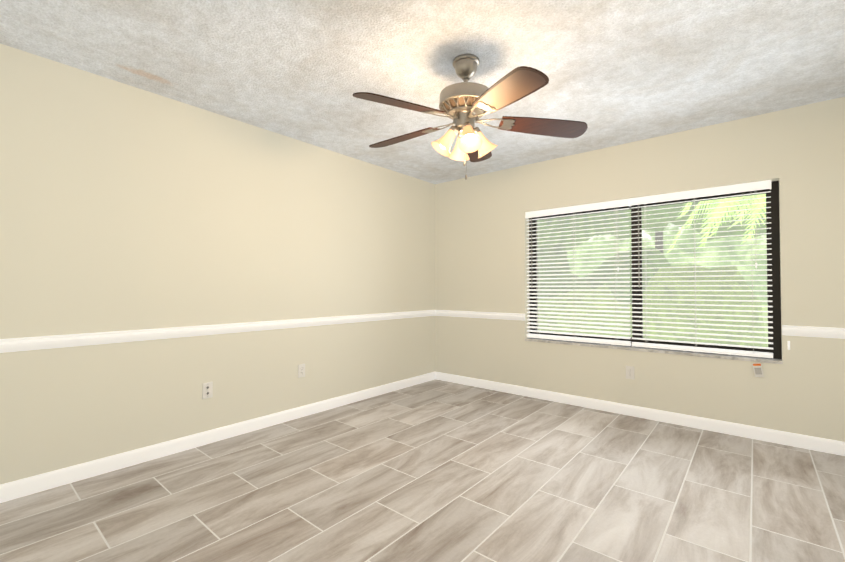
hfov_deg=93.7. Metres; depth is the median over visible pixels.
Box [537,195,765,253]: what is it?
tree
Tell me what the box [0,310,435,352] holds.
trim
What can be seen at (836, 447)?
baseboard
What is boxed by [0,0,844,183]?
ceiling
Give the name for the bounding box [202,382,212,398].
outlet
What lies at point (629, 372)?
electrical outlet
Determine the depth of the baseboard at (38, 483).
2.72 m
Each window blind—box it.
[525,199,630,345]
[629,180,789,376]
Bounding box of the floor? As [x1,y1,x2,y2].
[0,379,844,561]
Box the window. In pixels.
[529,181,781,358]
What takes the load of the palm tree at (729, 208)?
on the ground
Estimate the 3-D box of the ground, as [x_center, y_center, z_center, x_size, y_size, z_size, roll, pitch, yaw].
[16.608,1.807,20.637,55.000,0.100,44.800,-1,-1,40]
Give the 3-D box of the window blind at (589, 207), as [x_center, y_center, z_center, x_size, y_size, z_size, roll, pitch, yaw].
[1.495,-0.074,3.901,1.001,1.330,0.080,-1,-1,40]
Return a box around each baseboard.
[0,372,435,502]
[436,372,844,455]
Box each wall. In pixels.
[0,44,434,484]
[435,97,844,441]
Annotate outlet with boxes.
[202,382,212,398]
[298,364,304,377]
[626,366,633,379]
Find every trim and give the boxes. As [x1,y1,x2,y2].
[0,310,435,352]
[436,310,524,320]
[782,325,844,338]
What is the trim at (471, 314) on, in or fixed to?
attached to the wall at (482, 240)
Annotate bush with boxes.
[538,244,767,346]
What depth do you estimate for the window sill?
3.38 m
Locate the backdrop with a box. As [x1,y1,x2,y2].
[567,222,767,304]
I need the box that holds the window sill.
[525,338,782,363]
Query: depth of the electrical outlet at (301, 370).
3.49 m
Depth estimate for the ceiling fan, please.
2.22 m
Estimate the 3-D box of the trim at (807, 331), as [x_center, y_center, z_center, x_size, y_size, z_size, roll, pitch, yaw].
[2.785,0.356,2.741,0.440,0.072,0.024,-1,-1,40]
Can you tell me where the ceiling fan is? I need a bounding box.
[353,54,587,179]
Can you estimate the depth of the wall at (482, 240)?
3.32 m
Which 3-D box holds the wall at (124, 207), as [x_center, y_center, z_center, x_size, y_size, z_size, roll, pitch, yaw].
[-1.261,-0.025,3.419,0.180,2.440,4.560,-1,-1,40]
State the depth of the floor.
2.16 m
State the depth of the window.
3.39 m
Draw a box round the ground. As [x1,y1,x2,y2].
[762,305,767,344]
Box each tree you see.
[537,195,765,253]
[667,194,765,252]
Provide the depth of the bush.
5.06 m

